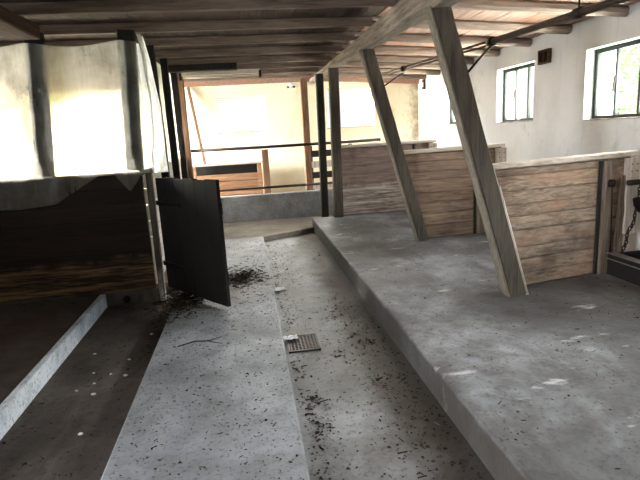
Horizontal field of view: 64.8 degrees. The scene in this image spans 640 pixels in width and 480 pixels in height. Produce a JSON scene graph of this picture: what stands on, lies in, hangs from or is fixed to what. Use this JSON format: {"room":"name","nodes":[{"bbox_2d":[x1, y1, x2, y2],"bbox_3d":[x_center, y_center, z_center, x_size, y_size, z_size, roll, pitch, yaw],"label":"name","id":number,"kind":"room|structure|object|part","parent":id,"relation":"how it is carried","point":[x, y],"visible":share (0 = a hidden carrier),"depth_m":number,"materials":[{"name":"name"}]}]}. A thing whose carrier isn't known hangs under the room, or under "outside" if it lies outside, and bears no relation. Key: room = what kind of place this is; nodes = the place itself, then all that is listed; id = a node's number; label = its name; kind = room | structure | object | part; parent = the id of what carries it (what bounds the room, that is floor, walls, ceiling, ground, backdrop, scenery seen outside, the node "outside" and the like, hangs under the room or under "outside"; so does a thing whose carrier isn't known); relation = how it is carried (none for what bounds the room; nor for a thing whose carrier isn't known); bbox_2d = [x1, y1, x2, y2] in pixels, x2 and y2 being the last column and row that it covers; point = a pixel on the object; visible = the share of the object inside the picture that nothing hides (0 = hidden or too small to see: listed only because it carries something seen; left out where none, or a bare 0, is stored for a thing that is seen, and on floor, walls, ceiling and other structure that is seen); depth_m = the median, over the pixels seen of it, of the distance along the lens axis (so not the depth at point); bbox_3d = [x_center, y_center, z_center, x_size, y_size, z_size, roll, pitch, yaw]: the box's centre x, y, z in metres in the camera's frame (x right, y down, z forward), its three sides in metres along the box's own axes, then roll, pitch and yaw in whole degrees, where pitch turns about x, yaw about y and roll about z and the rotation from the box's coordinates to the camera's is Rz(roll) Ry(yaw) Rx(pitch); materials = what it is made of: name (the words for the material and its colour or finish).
{"room":"farm building","nodes":[
{"label":"farm building","id":0,"kind":"room"},
{"bbox_2d":[0,85,34,178],"bbox_3d":[-4.649,-0.252,3.367,0.360,3.200,13.180,-5,12,-8],"label":"wall","id":1,"kind":"structure","parent":0,"point":[9,109],"depth_m":9.08,"materials":[{"name":"white paint"}]},
{"bbox_2d":[0,291,177,479],"bbox_3d":[-1.254,1.473,1.585,0.750,0.200,8.050,-5,12,-8],"label":"floor","id":2,"kind":"structure","parent":0,"point":[96,447],"depth_m":3.20,"materials":[{"name":"concrete"}]},
{"bbox_2d":[1,304,172,477],"bbox_3d":[-1.513,0.997,3.372,0.717,0.017,3.578,-5,12,-8],"label":"leaf litter","id":3,"kind":"object","parent":2,"relation":"on","point":[3,442],"visible":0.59,"depth_m":3.59,"materials":[{"name":"brown plant"}]},
{"bbox_2d":[145,170,166,300],"bbox_3d":[-1.647,-0.036,5.070,0.064,1.330,0.084,-5,12,-8],"label":"post","id":4,"kind":"object","parent":2,"relation":"on","point":[149,178],"visible":0.98,"depth_m":5.04,"materials":[{"name":"grey metal"}]},
{"bbox_2d":[155,177,230,306],"bbox_3d":[-1.209,-0.020,4.748,1.083,1.125,0.076,9,17,44],"label":"door","id":5,"kind":"structure","parent":4,"relation":"attached to","point":[190,209],"depth_m":4.65,"materials":[{"name":"black wood"}]},
{"bbox_2d":[135,43,179,165],"bbox_3d":[-2.058,-1.703,6.719,0.045,1.240,3.300,-5,12,-8],"label":"wall","id":6,"kind":"structure","parent":0,"point":[145,110],"depth_m":5.38,"materials":[{"name":"white paint"}]},
{"bbox_2d":[0,0,385,65],"bbox_3d":[-1.864,-1.783,3.284,5.380,0.100,12.820,-5,12,-8],"label":"ceiling","id":7,"kind":"structure","parent":0,"point":[354,11],"depth_m":4.92,"materials":[{"name":"brown wood"}]},
{"bbox_2d":[9,72,425,88],"bbox_3d":[-1.662,-2.905,9.235,7.488,0.238,0.106,-5,12,-8],"label":"ceiling beam","id":8,"kind":"structure","parent":7,"relation":"attached to","point":[305,74],"depth_m":9.27,"materials":[{"name":"brown wood"}]},
{"bbox_2d":[382,78,419,83],"bbox_3d":[1.610,-3.177,10.087,0.761,0.126,0.088,-5,12,-8],"label":"wall plate","id":9,"kind":"object","parent":8,"relation":"attached to","point":[400,81],"depth_m":10.05,"materials":[{"name":"brown wood"}]},
{"bbox_2d":[0,61,439,78],"bbox_3d":[-1.453,-2.620,7.843,7.488,0.231,0.106,-5,12,-8],"label":"ceiling beam","id":10,"kind":"structure","parent":7,"relation":"attached to","point":[304,63],"depth_m":7.92,"materials":[{"name":"brown wood"}]},
{"bbox_2d":[179,69,261,80],"bbox_3d":[-1.548,-2.578,7.854,1.260,0.138,0.070,-5,12,-8],"label":"lamp","id":11,"kind":"object","parent":10,"relation":"hanging from","point":[240,71],"visible":0.94,"depth_m":7.83,"materials":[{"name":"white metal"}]},
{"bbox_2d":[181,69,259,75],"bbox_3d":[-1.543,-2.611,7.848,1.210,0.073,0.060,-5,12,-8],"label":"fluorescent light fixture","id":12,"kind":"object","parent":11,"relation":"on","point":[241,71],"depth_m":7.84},
{"bbox_2d":[0,66,439,84],"bbox_3d":[-1.558,-2.765,8.540,7.488,0.229,0.109,-5,12,-8],"label":"ceiling beam","id":13,"kind":"structure","parent":7,"relation":"attached to","point":[293,69],"depth_m":8.62,"materials":[{"name":"brown wood"}]},
{"bbox_2d":[0,53,473,72],"bbox_3d":[-1.359,-2.490,7.220,7.488,0.236,0.107,-5,12,-8],"label":"ceiling beam","id":14,"kind":"structure","parent":7,"relation":"attached to","point":[312,57],"depth_m":7.23,"materials":[{"name":"brown wood"}]},
{"bbox_2d":[168,63,236,72],"bbox_3d":[-1.672,-2.459,7.198,0.960,0.095,0.143,-5,12,-8],"label":"board","id":15,"kind":"object","parent":14,"relation":"attached to","point":[215,66],"visible":0.97,"depth_m":7.14,"materials":[{"name":"brown wood"}]},
{"bbox_2d":[0,44,499,63],"bbox_3d":[-1.242,-2.329,6.441,7.488,0.233,0.108,-5,12,-8],"label":"ceiling beam","id":16,"kind":"structure","parent":7,"relation":"attached to","point":[394,49],"depth_m":6.46,"materials":[{"name":"brown wood"}]},
{"bbox_2d":[0,32,531,51],"bbox_3d":[-1.127,-2.177,5.675,7.488,0.231,0.110,-5,12,-8],"label":"ceiling beam","id":17,"kind":"structure","parent":7,"relation":"attached to","point":[338,36],"depth_m":5.68,"materials":[{"name":"brown wood"}]},
{"bbox_2d":[0,16,572,36],"bbox_3d":[-1.013,-2.015,4.916,7.488,0.231,0.109,-5,12,-8],"label":"ceiling beam","id":18,"kind":"structure","parent":7,"relation":"attached to","point":[325,22],"depth_m":4.93,"materials":[{"name":"brown wood"}]},
{"bbox_2d":[0,0,629,16],"bbox_3d":[-0.895,-1.857,4.129,7.488,0.237,0.111,-5,12,-8],"label":"ceiling beam","id":19,"kind":"structure","parent":7,"relation":"attached to","point":[125,6],"depth_m":4.14,"materials":[{"name":"brown wood"}]},
{"bbox_2d":[0,5,40,39],"bbox_3d":[-1.958,-1.026,0.743,0.252,0.127,7.220,-5,12,-8],"label":"ceiling beam","id":20,"kind":"structure","parent":19,"relation":"attached to","point":[13,26],"depth_m":3.94,"materials":[{"name":"brown wood"}]},
{"bbox_3d":[-0.661,-1.534,2.572,7.488,0.230,0.107,-5,12,-8],"label":"ceiling","id":21,"kind":"structure","parent":7,"relation":"attached to","visible":0},
{"bbox_2d":[382,0,631,85],"bbox_3d":[1.355,-1.393,2.858,0.406,0.688,8.701,-5,12,-8],"label":"pipe","id":22,"kind":"object","parent":21,"relation":"hanging from","point":[580,12],"visible":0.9,"depth_m":3.37,"materials":[{"name":"black metal"}]},
{"bbox_3d":[0.879,-1.912,6.008,0.018,0.197,0.554,5,14,33],"label":"stay rod","id":23,"kind":"part","parent":22,"relation":"part of","materials":[{"name":"black metal"}]},
{"bbox_3d":[1.214,-1.377,3.846,0.018,0.258,0.496,7,16,39],"label":"stay rod","id":24,"kind":"part","parent":22,"relation":"part of","materials":[{"name":"black metal"}]},
{"bbox_2d":[0,210,405,479],"bbox_3d":[-0.654,0.857,4.010,7.515,0.320,12.820,-5,12,-8],"label":"floor","id":25,"kind":"structure","parent":0,"point":[192,455],"depth_m":3.21,"materials":[{"name":"concrete"}]},
{"bbox_2d":[0,294,106,439],"bbox_3d":[-1.610,1.385,1.336,0.055,0.155,7.705,-5,12,-8],"label":"kerb","id":26,"kind":"object","parent":25,"relation":"attached to","point":[18,400],"visible":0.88,"depth_m":3.53,"materials":[{"name":"grey concrete"}]},
{"bbox_2d":[0,171,159,305],"bbox_3d":[-3.134,0.090,4.871,2.930,1.333,0.097,-5,12,-8],"label":"wall","id":27,"kind":"structure","parent":25,"relation":"on","point":[95,240],"depth_m":4.94,"materials":[{"name":"wood"}]},
{"bbox_2d":[24,33,55,176],"bbox_3d":[-2.602,-1.239,4.684,0.252,1.294,0.090,-5,12,-8],"label":"timber post","id":28,"kind":"object","parent":27,"relation":"on","point":[41,87],"visible":0.81,"depth_m":4.63,"materials":[{"name":"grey wood"}]},
{"bbox_2d":[0,40,150,209],"bbox_3d":[-2.978,-1.002,4.593,2.690,1.485,0.047,-5,12,-8],"label":"plastic film","id":29,"kind":"object","parent":28,"relation":"hanging from","point":[45,140],"visible":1,"depth_m":4.67,"materials":[{"name":"white plastic"}]},
{"bbox_3d":[-3.170,-0.538,4.738,2.930,0.046,0.093,-5,12,-8],"label":"rail","id":30,"kind":"part","parent":27,"relation":"part of","materials":[{"name":"brown wood"}]},
{"bbox_2d":[123,296,130,302],"bbox_3d":[-1.954,0.597,5.114,0.076,0.076,0.038,-5,12,-8],"label":"outlet","id":31,"kind":"object","parent":27,"relation":"attached to","point":[126,299],"visible":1,"depth_m":5.10,"materials":[{"name":"black plastic"}]},
{"bbox_2d":[116,29,143,170],"bbox_3d":[-1.798,-1.308,4.790,0.227,1.291,0.091,-5,12,-8],"label":"timber post","id":32,"kind":"object","parent":27,"relation":"on","point":[130,109],"visible":0.98,"depth_m":4.75,"materials":[{"name":"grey wood"}]},
{"bbox_2d":[137,35,167,172],"bbox_3d":[-1.665,-1.328,5.131,0.109,1.310,0.720,-5,12,-8],"label":"plastic film","id":33,"kind":"object","parent":32,"relation":"hanging from","point":[159,161],"visible":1,"depth_m":4.93,"materials":[{"name":"white plastic"}]},
{"bbox_2d":[146,45,169,177],"bbox_3d":[-1.773,-0.880,5.744,0.098,2.519,0.095,-5,12,-8],"label":"timber post","id":34,"kind":"object","parent":25,"relation":"on","point":[150,48],"visible":0.25,"depth_m":5.52,"materials":[{"name":"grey wood"}]},
{"bbox_2d":[143,157,181,281],"bbox_3d":[-2.042,-0.475,7.000,0.072,1.209,3.450,-5,12,-8],"label":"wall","id":35,"kind":"structure","parent":25,"relation":"on","point":[155,175],"depth_m":5.70,"materials":[{"name":"white paint"}]},
{"bbox_3d":[-2.075,-1.050,6.877,0.072,0.033,3.450,-5,12,-8],"label":"rail","id":36,"kind":"part","parent":35,"relation":"part of","materials":[{"name":"white"}]},
{"bbox_2d":[160,58,180,178],"bbox_3d":[-1.917,-1.069,6.664,0.090,2.519,0.096,-5,12,-8],"label":"timber post","id":37,"kind":"object","parent":25,"relation":"on","point":[163,61],"visible":0.52,"depth_m":6.52,"materials":[{"name":"brown wood"}]},
{"bbox_2d":[144,283,210,328],"bbox_3d":[-1.311,0.548,4.801,0.712,0.072,1.373,-8,13,-20],"label":"heap","id":38,"kind":"object","parent":25,"relation":"on","point":[177,300],"visible":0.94,"depth_m":4.65,"materials":[{"name":"black soil"}]},
{"bbox_2d":[170,73,187,178],"bbox_3d":[-2.049,-1.249,7.535,0.090,2.519,0.095,-5,12,-8],"label":"timber post","id":39,"kind":"object","parent":25,"relation":"on","point":[174,79],"visible":0.59,"depth_m":7.40,"materials":[{"name":"brown wood"}]},
{"bbox_2d":[178,77,193,177],"bbox_3d":[-2.233,-1.438,8.501,0.126,2.504,0.125,-5,12,-8],"label":"timber post","id":40,"kind":"object","parent":25,"relation":"on","point":[180,83],"visible":0.38,"depth_m":8.36,"materials":[{"name":"brown wood"}]},
{"bbox_2d":[177,336,221,346],"bbox_3d":[-0.897,0.769,3.782,0.332,0.015,0.118,-5,12,-8],"label":"twig","id":41,"kind":"object","parent":25,"relation":"on","point":[221,336],"visible":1,"depth_m":3.80,"materials":[{"name":"brown wood"}]},
{"bbox_2d":[113,238,303,479],"bbox_3d":[-0.849,0.627,4.440,0.930,0.017,6.206,-5,12,-8],"label":"leaf litter","id":42,"kind":"object","parent":25,"relation":"on","point":[179,462],"visible":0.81,"depth_m":3.19,"materials":[{"name":"brown plant"}]},
{"bbox_2d":[193,161,263,196],"bbox_3d":[-1.748,-0.971,9.725,1.340,1.019,0.216,-5,12,-8],"label":"wooden partition","id":43,"kind":"object","parent":25,"relation":"on","point":[240,174],"visible":0.44,"depth_m":9.66,"materials":[{"name":"brown wood"}]},
{"bbox_2d":[187,87,205,164],"bbox_3d":[-2.333,-2.158,9.536,0.061,1.453,0.456,-12,15,-35],"label":"wooden pole","id":44,"kind":"object","parent":43,"relation":"on","point":[188,88],"visible":0.94,"depth_m":9.52,"materials":[{"name":"brown wood"}]},
{"bbox_3d":[-1.765,-1.436,9.552,1.340,0.037,0.073,-5,12,-8],"label":"rail","id":45,"kind":"part","parent":43,"relation":"part of","materials":[{"name":"brown wood"}]},
{"bbox_2d":[227,261,286,296],"bbox_3d":[-0.869,0.379,5.519,0.925,0.056,1.555,-2,12,5],"label":"heap","id":46,"kind":"object","parent":25,"relation":"on","point":[244,275],"visible":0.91,"depth_m":5.40,"materials":[{"name":"black soil"}]},
{"bbox_2d":[261,149,270,192],"bbox_3d":[-0.992,-1.065,9.436,0.128,1.242,0.093,-5,12,-8],"label":"post","id":47,"kind":"object","parent":25,"relation":"on","point":[265,160],"visible":0.6,"depth_m":9.34,"materials":[{"name":"brown wood"}]},
{"bbox_2d":[221,189,332,222],"bbox_3d":[-0.121,-0.674,9.255,4.300,0.475,0.140,-5,12,-8],"label":"curb","id":48,"kind":"object","parent":25,"relation":"on","point":[281,205],"visible":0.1,"depth_m":9.09,"materials":[{"name":"concrete"}]},
{"bbox_2d":[299,78,312,189],"bbox_3d":[-0.234,-1.695,9.296,0.124,2.447,0.105,-5,12,-8],"label":"timber post","id":49,"kind":"object","parent":25,"relation":"on","point":[303,82],"visible":0.72,"depth_m":9.19,"materials":[{"name":"brown wood"}]},
{"bbox_2d":[315,73,328,216],"bbox_3d":[0.040,-1.587,8.709,0.148,2.454,0.125,-5,12,-8],"label":"timber post","id":50,"kind":"object","parent":25,"relation":"on","point":[318,77],"visible":0.97,"depth_m":8.64,"materials":[{"name":"brown wood"}]},
{"bbox_2d":[311,143,351,189],"bbox_3d":[0.229,-1.193,9.679,0.843,1.250,0.096,-5,12,-8],"label":"slatted hurdle","id":51,"kind":"object","parent":25,"relation":"on","point":[315,164],"visible":0.18,"depth_m":9.56,"materials":[{"name":"brown wood"}]},
{"bbox_3d":[-2.252,-0.900,8.764,0.092,1.342,0.083,-5,12,-8],"label":"post","id":52,"kind":"object","parent":25,"relation":"on","visible":0},
{"bbox_2d":[220,182,331,191],"bbox_3d":[-0.988,-0.938,9.017,2.630,0.049,0.044,-5,12,-8],"label":"rail","id":53,"kind":"object","parent":52,"relation":"attached to","point":[306,184],"visible":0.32,"depth_m":9.01,"materials":[{"name":"black metal"}]},
{"bbox_2d":[191,138,380,152],"bbox_3d":[-0.611,-1.664,8.874,3.440,0.062,0.052,-5,12,-8],"label":"rail","id":54,"kind":"object","parent":52,"relation":"attached to","point":[373,139],"visible":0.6,"depth_m":8.83,"materials":[{"name":"black metal"}]},
{"bbox_2d":[21,82,418,204],"bbox_3d":[-1.694,-1.863,10.094,7.515,3.200,0.360,-5,12,-8],"label":"wall","id":55,"kind":"structure","parent":0,"point":[282,103],"depth_m":9.84,"materials":[{"name":"white paint"}]},
{"bbox_2d":[18,89,28,93],"bbox_3d":[-5.352,-2.689,9.141,0.165,0.076,0.088,-5,12,-8],"label":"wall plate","id":56,"kind":"object","parent":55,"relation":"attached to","point":[22,91],"depth_m":9.10,"materials":[{"name":"brown wood"}]},
{"bbox_2d":[49,85,119,92],"bbox_3d":[-4.316,-2.776,9.279,1.233,0.092,0.088,-5,12,-8],"label":"wall plate","id":57,"kind":"object","parent":55,"relation":"attached to","point":[116,87],"depth_m":9.24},
{"bbox_2d":[215,96,266,133],"bbox_3d":[-1.545,-2.461,9.907,0.960,0.692,0.172,-5,12,-8],"label":"window","id":58,"kind":"structure","parent":55,"relation":"in","point":[244,96],"depth_m":9.91,"materials":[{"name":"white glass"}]},
{"bbox_3d":[-1.525,-2.128,9.967,0.960,0.014,0.150,-5,12,-8],"label":"sill","id":59,"kind":"part","parent":58,"relation":"part of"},
{"bbox_2d":[184,77,311,86],"bbox_3d":[-1.362,-3.030,9.670,2.415,0.093,0.088,-5,12,-8],"label":"wall plate","id":60,"kind":"object","parent":55,"relation":"attached to","point":[237,82],"depth_m":9.62,"materials":[{"name":"brown wood"}]},
{"bbox_2d":[287,82,294,87],"bbox_3d":[-0.562,-3.022,9.766,0.160,0.133,0.134,-5,12,-8],"label":"wall lamp","id":61,"kind":"object","parent":55,"relation":"attached to","point":[290,83],"visible":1,"depth_m":9.74,"materials":[{"name":"white ceramic"}]},
{"bbox_2d":[325,87,372,128],"bbox_3d":[0.597,-2.673,10.185,0.980,0.792,0.172,-5,12,-8],"label":"window","id":62,"kind":"structure","parent":55,"relation":"in","point":[348,87],"depth_m":10.22,"materials":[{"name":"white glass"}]},
{"bbox_2d":[339,77,367,82],"bbox_3d":[0.652,-3.152,9.948,0.562,0.117,0.088,-5,12,-8],"label":"wall plate","id":63,"kind":"object","parent":55,"relation":"attached to","point":[341,79],"depth_m":9.90,"materials":[{"name":"brown wood"}]},
{"bbox_2d":[265,232,494,479],"bbox_3d":[0.265,1.057,3.075,0.850,0.220,10.660,-5,12,-8],"label":"floor","id":64,"kind":"structure","parent":0,"point":[372,462],"depth_m":3.13,"materials":[{"name":"concrete"}]},
{"bbox_2d":[274,287,286,291],"bbox_3d":[-0.431,0.512,5.221,0.160,0.015,0.100,-9,13,-24],"label":"paper scrap","id":65,"kind":"object","parent":64,"relation":"on","point":[278,288],"visible":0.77,"depth_m":5.22,"materials":[{"name":"white paper"}]},
{"bbox_2d":[286,333,320,353],"bbox_3d":[-0.132,0.790,3.868,0.240,0.012,0.300,-5,12,-8],"label":"drain grate","id":66,"kind":"object","parent":64,"relation":"on","point":[310,342],"visible":0.91,"depth_m":3.84,"materials":[{"name":"grey metal"}]},
{"bbox_2d":[283,334,297,340],"bbox_3d":[-0.230,0.762,3.941,0.113,0.013,0.070,-6,12,-13],"label":"paper scrap","id":67,"kind":"object","parent":66,"relation":"on","point":[290,337],"visible":0.98,"depth_m":3.94,"materials":[{"name":"white paper"}]},
{"bbox_2d":[267,239,482,479],"bbox_3d":[0.034,0.628,4.571,0.815,0.020,6.207,-5,12,-8],"label":"leaf litter","id":68,"kind":"object","parent":64,"relation":"on","point":[359,340],"visible":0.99,"depth_m":3.02,"materials":[{"name":"brown plant"}]},
{"bbox_2d":[312,211,639,479],"bbox_3d":[1.933,0.805,3.325,2.575,0.420,10.760,-5,12,-8],"label":"platform","id":69,"kind":"object","parent":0,"point":[583,443],"visible":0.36,"depth_m":3.20,"materials":[{"name":"concrete"}]},
{"bbox_2d":[328,67,343,217],"bbox_3d":[0.256,-1.524,8.042,0.183,2.342,0.125,-5,12,-8],"label":"timber post","id":70,"kind":"object","parent":69,"relation":"on","point":[333,73],"visible":0.98,"depth_m":7.98,"materials":[{"name":"brown wood"}]},
{"bbox_2d":[341,139,436,214],"bbox_3d":[1.117,-1.045,8.404,1.707,1.159,0.154,-5,12,-8],"label":"divider","id":71,"kind":"object","parent":69,"relation":"on","point":[369,180],"visible":0.56,"depth_m":8.33,"materials":[{"name":"brown wood"}]},
{"bbox_3d":[1.086,-1.576,8.275,1.701,0.065,0.080,-5,12,-9],"label":"rail","id":72,"kind":"part","parent":71,"relation":"part of","materials":[{"name":"brown wood"}]},
{"bbox_2d":[358,48,428,240],"bbox_3d":[0.892,-1.078,5.970,0.780,2.300,0.113,-5,12,-8],"label":"strut","id":73,"kind":"object","parent":69,"relation":"on","point":[368,56],"visible":0.99,"depth_m":5.91,"materials":[{"name":"brown wood"}]},
{"bbox_2d":[403,143,506,236],"bbox_3d":[1.619,-0.600,6.312,1.457,1.130,0.154,-5,12,-9],"label":"divider","id":74,"kind":"object","parent":69,"relation":"on","point":[442,183],"visible":0.59,"depth_m":6.27,"materials":[{"name":"brown wood"}]},
{"bbox_3d":[1.588,-1.119,6.195,1.451,0.065,0.080,-5,12,-9],"label":"rail","id":75,"kind":"part","parent":74,"relation":"part of","materials":[{"name":"brown wood"}]},
{"bbox_2d":[424,6,528,296],"bbox_3d":[1.218,-0.603,3.836,0.820,2.233,0.114,-5,12,-8],"label":"strut","id":76,"kind":"object","parent":69,"relation":"on","point":[442,25],"visible":0.98,"depth_m":3.77,"materials":[{"name":"wood"}]},
{"bbox_2d":[309,0,462,82],"bbox_3d":[0.795,-1.759,3.782,0.185,0.268,12.600,-5,12,-8],"label":"ceiling beam","id":77,"kind":"structure","parent":76,"relation":"on","point":[405,14],"depth_m":4.50,"materials":[{"name":"brown wood"}]},
{"bbox_2d":[325,217,639,468],"bbox_3d":[1.399,0.275,4.910,1.992,0.014,6.582,-5,12,-8],"label":"leaf litter","id":78,"kind":"object","parent":69,"relation":"on","point":[396,217],"visible":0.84,"depth_m":3.21,"materials":[{"name":"brown plant"}]},
{"bbox_2d":[492,150,639,287],"bbox_3d":[2.013,-0.165,4.297,1.679,1.081,0.197,-7,13,-17],"label":"divider","id":79,"kind":"object","parent":69,"relation":"on","point":[565,213],"visible":0.84,"depth_m":4.31,"materials":[{"name":"brown wood"}]},
{"bbox_3d":[1.981,-0.661,4.196,1.673,0.067,0.081,-7,13,-18],"label":"rail","id":80,"kind":"part","parent":79,"relation":"part of","materials":[{"name":"brown wood"}]},
{"bbox_3d":[2.533,-0.194,4.385,0.039,0.660,0.015,-7,13,-18],"label":"iron rod","id":81,"kind":"part","parent":79,"relation":"part of","materials":[{"name":"brown metal"}]},
{"bbox_3d":[2.502,-0.486,4.324,0.068,0.069,0.065,-5,12,-8],"label":"iron ring plate","id":82,"kind":"part","parent":79,"relation":"part of","materials":[{"name":"black metal"}]},
{"bbox_2d":[621,184,639,253],"bbox_3d":[2.674,-0.178,4.324,0.152,0.612,0.054,-5,12,-8],"label":"chain","id":83,"kind":"object","parent":79,"relation":"hanging from","point":[638,190],"visible":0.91,"depth_m":4.33,"materials":[{"name":"black metal"}]},
{"bbox_2d":[606,250,639,285],"bbox_3d":[3.221,0.777,1.537,0.485,0.239,6.130,-5,12,-8],"label":"trough","id":84,"kind":"object","parent":69,"relation":"on","point":[625,266],"visible":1,"depth_m":4.30,"materials":[{"name":"metal"}]},
{"bbox_2d":[335,0,639,69],"bbox_3d":[1.851,-2.034,3.791,2.135,0.237,12.820,-5,12,-8],"label":"ceiling","id":85,"kind":"structure","parent":0,"point":[480,15],"depth_m":5.23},
{"bbox_2d":[418,2,639,251],"bbox_3d":[3.129,-0.917,4.399,0.360,3.200,13.180,-5,12,-8],"label":"wall","id":86,"kind":"structure","parent":0,"point":[563,87],"depth_m":5.79,"materials":[{"name":"paint"}]},
{"bbox_2d":[422,79,425,89],"bbox_3d":[2.020,-3.034,9.834,0.046,0.180,0.120,-5,12,-8],"label":"wall switch","id":87,"kind":"object","parent":86,"relation":"attached to","point":[424,80],"visible":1,"depth_m":9.79,"materials":[{"name":"white plastic"}]},
{"bbox_2d":[445,105,455,124],"bbox_3d":[2.357,-2.317,8.484,0.142,0.712,0.960,-5,12,-8],"label":"window","id":88,"kind":"structure","parent":86,"relation":"in","point":[451,112],"depth_m":8.96,"materials":[{"name":"green metal"}]},
{"bbox_3d":[2.406,-2.322,8.490,0.044,0.710,0.960,-5,12,-8],"label":"frame","id":89,"kind":"part","parent":88,"relation":"part of","materials":[{"name":"green metal"}]},
{"bbox_2d":[496,62,534,122],"bbox_3d":[2.632,-1.927,6.665,0.142,0.722,0.940,-5,12,-8],"label":"window","id":90,"kind":"structure","parent":86,"relation":"in","point":[529,66],"depth_m":6.80,"materials":[{"name":"green metal"}]},
{"bbox_3d":[2.641,-1.581,6.738,0.120,0.014,0.940,-5,12,-8],"label":"sill","id":91,"kind":"part","parent":90,"relation":"part of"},
{"bbox_2d":[537,48,551,64],"bbox_3d":[2.619,-2.138,5.882,0.048,0.160,0.210,-5,12,-8],"label":"junction box","id":92,"kind":"object","parent":86,"relation":"attached to","point":[545,55],"visible":1,"depth_m":5.87,"materials":[{"name":"brown wood"}]},
{"bbox_2d":[583,39,639,120],"bbox_3d":[2.911,-1.523,4.825,0.142,0.712,0.950,-5,12,-8],"label":"window","id":93,"kind":"structure","parent":86,"relation":"in","point":[598,54],"depth_m":5.00,"materials":[{"name":"green metal"}]},
{"bbox_3d":[2.919,-1.181,4.896,0.120,0.014,0.950,-5,12,-8],"label":"sill","id":94,"kind":"part","parent":93,"relation":"part of","materials":[{"name":"white paint"}]},
{"bbox_3d":[2.901,-1.545,4.975,0.033,0.152,0.021,-5,12,-8],"label":"handle","id":95,"kind":"part","parent":93,"relation":"part of","materials":[{"name":"white metal"}]},
{"bbox_2d":[626,179,639,212],"bbox_3d":[2.824,-0.370,4.270,0.350,0.299,0.267,-5,12,-8],"label":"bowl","id":96,"kind":"object","parent":86,"relation":"attached to","point":[636,203],"visible":0.98,"depth_m":4.29,"materials":[{"name":"black metal"}]},
{"label":"outside","id":97,"kind":"structure","parent":0,"visible":0},
{"bbox_2d":[0,175,7,179],"bbox_3d":[1.486,0.201,8.005,65.000,0.290,65.000,-5,12,-8],"label":"ground","id":98,"kind":"structure","parent":97,"point":[2,177],"depth_m":34.02,"materials":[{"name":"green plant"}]},
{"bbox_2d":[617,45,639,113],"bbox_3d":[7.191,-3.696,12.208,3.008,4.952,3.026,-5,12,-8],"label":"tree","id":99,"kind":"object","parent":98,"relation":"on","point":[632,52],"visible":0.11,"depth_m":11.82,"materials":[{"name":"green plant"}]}
]}

